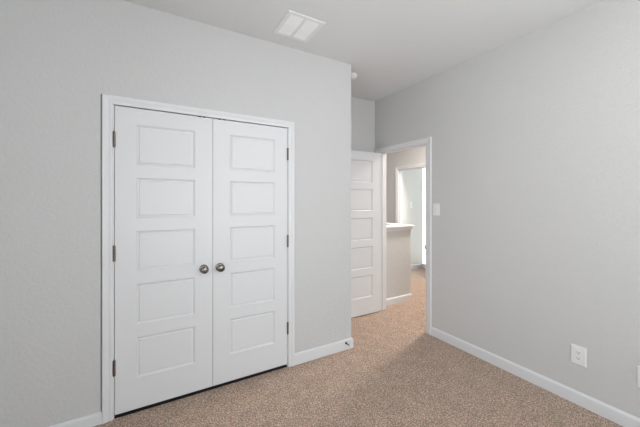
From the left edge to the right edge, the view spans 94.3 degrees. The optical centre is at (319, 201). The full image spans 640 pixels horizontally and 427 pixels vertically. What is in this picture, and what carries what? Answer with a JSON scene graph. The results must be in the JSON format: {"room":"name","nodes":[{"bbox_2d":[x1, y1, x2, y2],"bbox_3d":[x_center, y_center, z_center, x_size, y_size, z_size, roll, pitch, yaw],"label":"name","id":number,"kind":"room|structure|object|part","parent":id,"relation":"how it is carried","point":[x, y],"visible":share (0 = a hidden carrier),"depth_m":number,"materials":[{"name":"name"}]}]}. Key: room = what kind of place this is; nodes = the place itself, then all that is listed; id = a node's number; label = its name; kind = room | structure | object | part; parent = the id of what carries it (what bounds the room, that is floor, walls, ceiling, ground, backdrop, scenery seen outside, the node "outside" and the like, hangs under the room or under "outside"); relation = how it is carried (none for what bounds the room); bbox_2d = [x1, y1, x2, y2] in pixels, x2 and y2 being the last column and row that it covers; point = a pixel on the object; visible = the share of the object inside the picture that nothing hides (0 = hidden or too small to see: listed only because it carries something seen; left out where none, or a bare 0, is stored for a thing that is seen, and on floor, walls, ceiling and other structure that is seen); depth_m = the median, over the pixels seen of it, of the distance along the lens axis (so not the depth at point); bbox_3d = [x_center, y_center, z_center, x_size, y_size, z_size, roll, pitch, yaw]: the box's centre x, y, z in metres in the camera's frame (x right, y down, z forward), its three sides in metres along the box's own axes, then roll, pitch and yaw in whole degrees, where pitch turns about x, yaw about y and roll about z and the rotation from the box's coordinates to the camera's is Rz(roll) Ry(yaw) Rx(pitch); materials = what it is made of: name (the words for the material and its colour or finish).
{"room":"empty bedroom","nodes":[
{"label":"empty bedroom","id":0,"kind":"room"},
{"bbox_2d":[0,0,350,426],"bbox_3d":[-1.194,0.047,2.427,3.051,2.740,0.712,0,0,-30],"label":"wall","id":1,"kind":"structure","parent":0,"point":[58,58],"depth_m":1.87,"materials":[{"name":"grey paint"}]},
{"bbox_2d":[49,411,101,426],"bbox_3d":[-1.863,1.380,1.623,1.089,0.074,0.013,0,0,-30],"label":"baseboard","id":2,"kind":"structure","parent":1,"relation":"attached to","point":[95,419],"depth_m":1.85,"materials":[{"name":"white paint"}]},
{"bbox_2d":[113,106,212,414],"bbox_3d":[-1.071,0.383,2.070,0.619,2.021,0.098,0,0,-30],"label":"door","id":3,"kind":"structure","parent":1,"relation":"in","point":[163,247],"depth_m":2.07,"materials":[{"name":"white paint"}]},
{"bbox_3d":[-0.848,0.501,2.179,0.057,0.057,0.063,0,0,-30],"label":"knob","id":4,"kind":"part","parent":3,"relation":"part of","materials":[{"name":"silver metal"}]},
{"bbox_2d":[102,94,294,423],"bbox_3d":[-0.834,0.366,2.279,1.348,2.101,0.133,0,0,-30],"label":"door frame","id":5,"kind":"structure","parent":1,"relation":"attached to","point":[109,102],"depth_m":1.92,"materials":[{"name":"white paint"}]},
{"bbox_2d":[115,365,286,417],"bbox_3d":[-0.838,1.420,2.288,1.220,0.014,0.113,0,0,-30],"label":"gap","id":6,"kind":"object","parent":1,"relation":"attached to","point":[282,366],"depth_m":2.19,"materials":[{"name":"black"}]},
{"bbox_2d":[213,119,288,385],"bbox_3d":[-0.532,0.383,2.380,0.619,2.021,0.098,0,0,-30],"label":"door","id":7,"kind":"structure","parent":1,"relation":"in","point":[251,239],"depth_m":2.38,"materials":[{"name":"white paint"}]},
{"bbox_3d":[-0.748,0.501,2.236,0.057,0.057,0.063,0,0,-30],"label":"knob","id":8,"kind":"part","parent":7,"relation":"part of","materials":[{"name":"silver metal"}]},
{"bbox_2d":[295,337,352,364],"bbox_3d":[0.175,1.368,3.283,0.573,0.098,1.632,0,0,21],"label":"baseboard","id":9,"kind":"structure","parent":1,"relation":"attached to","point":[335,347],"depth_m":2.70,"materials":[{"name":"white paint"}]},
{"bbox_2d":[94,268,622,426],"bbox_3d":[0.469,1.477,3.030,6.765,0.120,7.615,0,0,-30],"label":"floor","id":10,"kind":"structure","parent":0,"point":[395,373],"depth_m":2.18,"materials":[{"name":"beige carpet"}]},
{"bbox_2d":[351,97,374,152],"bbox_3d":[-1.012,0.047,3.009,3.948,2.740,0.115,0,0,-30],"label":"wall","id":11,"kind":"structure","parent":0,"point":[362,110],"depth_m":3.84,"materials":[{"name":"grey paint"}]},
{"bbox_2d":[123,0,603,101],"bbox_3d":[0.469,-1.383,3.030,6.765,0.120,7.615,0,0,-30],"label":"ceiling","id":12,"kind":"structure","parent":0,"point":[391,46],"depth_m":2.22,"materials":[{"name":"white paint"}]},
{"bbox_2d":[273,10,324,41],"bbox_3d":[-0.165,-1.320,2.261,0.294,0.007,0.309,0,0,-30],"label":"ceiling vent","id":13,"kind":"object","parent":12,"relation":"in","point":[293,25],"visible":1,"depth_m":2.24,"materials":[{"name":"white metal"}]},
{"bbox_2d":[351,73,356,79],"bbox_3d":[0.329,-1.300,3.111,0.120,0.046,0.120,0,0,-30],"label":"smoke detector","id":14,"kind":"object","parent":12,"relation":"attached to","point":[353,75],"visible":0.52,"depth_m":3.07,"materials":[{"name":"white plastic"}]},
{"bbox_2d":[386,230,410,298],"bbox_3d":[0.531,0.894,5.068,0.550,1.045,2.145,0,0,-30],"label":"wall","id":15,"kind":"structure","parent":0,"point":[398,243],"depth_m":4.16,"materials":[{"name":"grey paint"}]},
{"bbox_2d":[386,294,411,305],"bbox_3d":[0.540,1.372,5.065,0.563,0.090,2.158,0,0,-30],"label":"baseboard","id":16,"kind":"structure","parent":15,"relation":"attached to","point":[407,297],"depth_m":4.14,"materials":[{"name":"white paint"}]},
{"bbox_2d":[386,223,414,231],"bbox_3d":[0.548,0.377,5.078,0.590,0.074,2.225,0,0,-30],"label":"cap","id":17,"kind":"object","parent":15,"relation":"on","point":[390,227],"visible":0.28,"depth_m":4.18,"materials":[{"name":"white paint"}]},
{"bbox_2d":[386,146,425,222],"bbox_3d":[2.195,0.047,4.955,0.115,2.740,5.600,0,0,-30],"label":"wall","id":18,"kind":"structure","parent":0,"point":[413,156],"depth_m":6.03,"materials":[{"name":"grey paint"}]},
{"bbox_2d":[395,163,425,223],"bbox_3d":[1.797,0.365,5.630,0.133,2.104,0.887,0,0,-30],"label":"door frame","id":19,"kind":"structure","parent":18,"relation":"attached to","point":[398,170],"depth_m":5.95,"materials":[{"name":"white paint"}]},
{"bbox_2d":[411,263,425,268],"bbox_3d":[2.512,1.372,5.155,0.633,0.090,2.430,0,0,-30],"label":"baseboard","id":20,"kind":"structure","parent":18,"relation":"attached to","point":[421,265],"depth_m":6.28,"materials":[{"name":"white paint"}]},
{"bbox_2d":[422,168,424,263],"bbox_3d":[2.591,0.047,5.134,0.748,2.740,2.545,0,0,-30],"label":"door","id":21,"kind":"structure","parent":18,"relation":"in","point":[423,169],"depth_m":6.39,"materials":[{"name":"white paint"}]},
{"bbox_2d":[402,168,421,264],"bbox_3d":[1.927,0.047,6.287,0.748,2.740,0.115,0,0,-30],"label":"wall","id":22,"kind":"structure","parent":0,"point":[411,179],"depth_m":6.26,"materials":[{"name":"white paint"}]},
{"bbox_2d":[375,0,639,417],"bbox_3d":[1.158,0.047,3.312,0.115,2.740,7.415,0,0,-30],"label":"wall","id":23,"kind":"structure","parent":0,"point":[535,136],"depth_m":2.25,"materials":[{"name":"grey paint"}]},
{"bbox_2d":[351,150,379,317],"bbox_3d":[0.455,0.394,3.644,0.754,2.022,0.162,0,0,-30],"label":"door","id":24,"kind":"structure","parent":23,"relation":"in","point":[365,166],"depth_m":3.69,"materials":[{"name":"white paint"}]},
{"bbox_2d":[376,136,431,334],"bbox_3d":[1.015,0.365,3.561,0.151,2.104,0.880,0,0,-30],"label":"door frame","id":25,"kind":"structure","parent":23,"relation":"attached to","point":[427,141],"depth_m":3.30,"materials":[{"name":"white paint"}]},
{"bbox_2d":[433,204,439,215],"bbox_3d":[1.209,0.086,3.094,0.014,0.126,0.082,0,0,-30],"label":"light switch","id":26,"kind":"object","parent":23,"relation":"attached to","point":[436,207],"visible":1,"depth_m":3.09,"materials":[{"name":"white plastic"}]},
{"bbox_2d":[431,326,639,426],"bbox_3d":[2.037,1.372,1.657,0.013,0.090,3.440,0,0,-30],"label":"baseboard","id":27,"kind":"structure","parent":23,"relation":"attached to","point":[620,417],"depth_m":2.23,"materials":[{"name":"white paint"}]},
{"bbox_2d":[571,343,586,367],"bbox_3d":[1.802,1.074,2.070,0.008,0.131,0.086,0,0,-30],"label":"wall outlet","id":28,"kind":"object","parent":23,"relation":"attached to","point":[578,354],"visible":1,"depth_m":2.06,"materials":[{"name":"white plastic"}]},
{"bbox_2d":[637,365,639,387],"bbox_3d":[1.966,1.073,1.784,0.008,0.131,0.086,0,0,-30],"label":"wall outlet","id":29,"kind":"object","parent":23,"relation":"attached to","point":[638,367],"visible":1,"depth_m":1.81,"materials":[{"name":"white plastic"}]}
]}

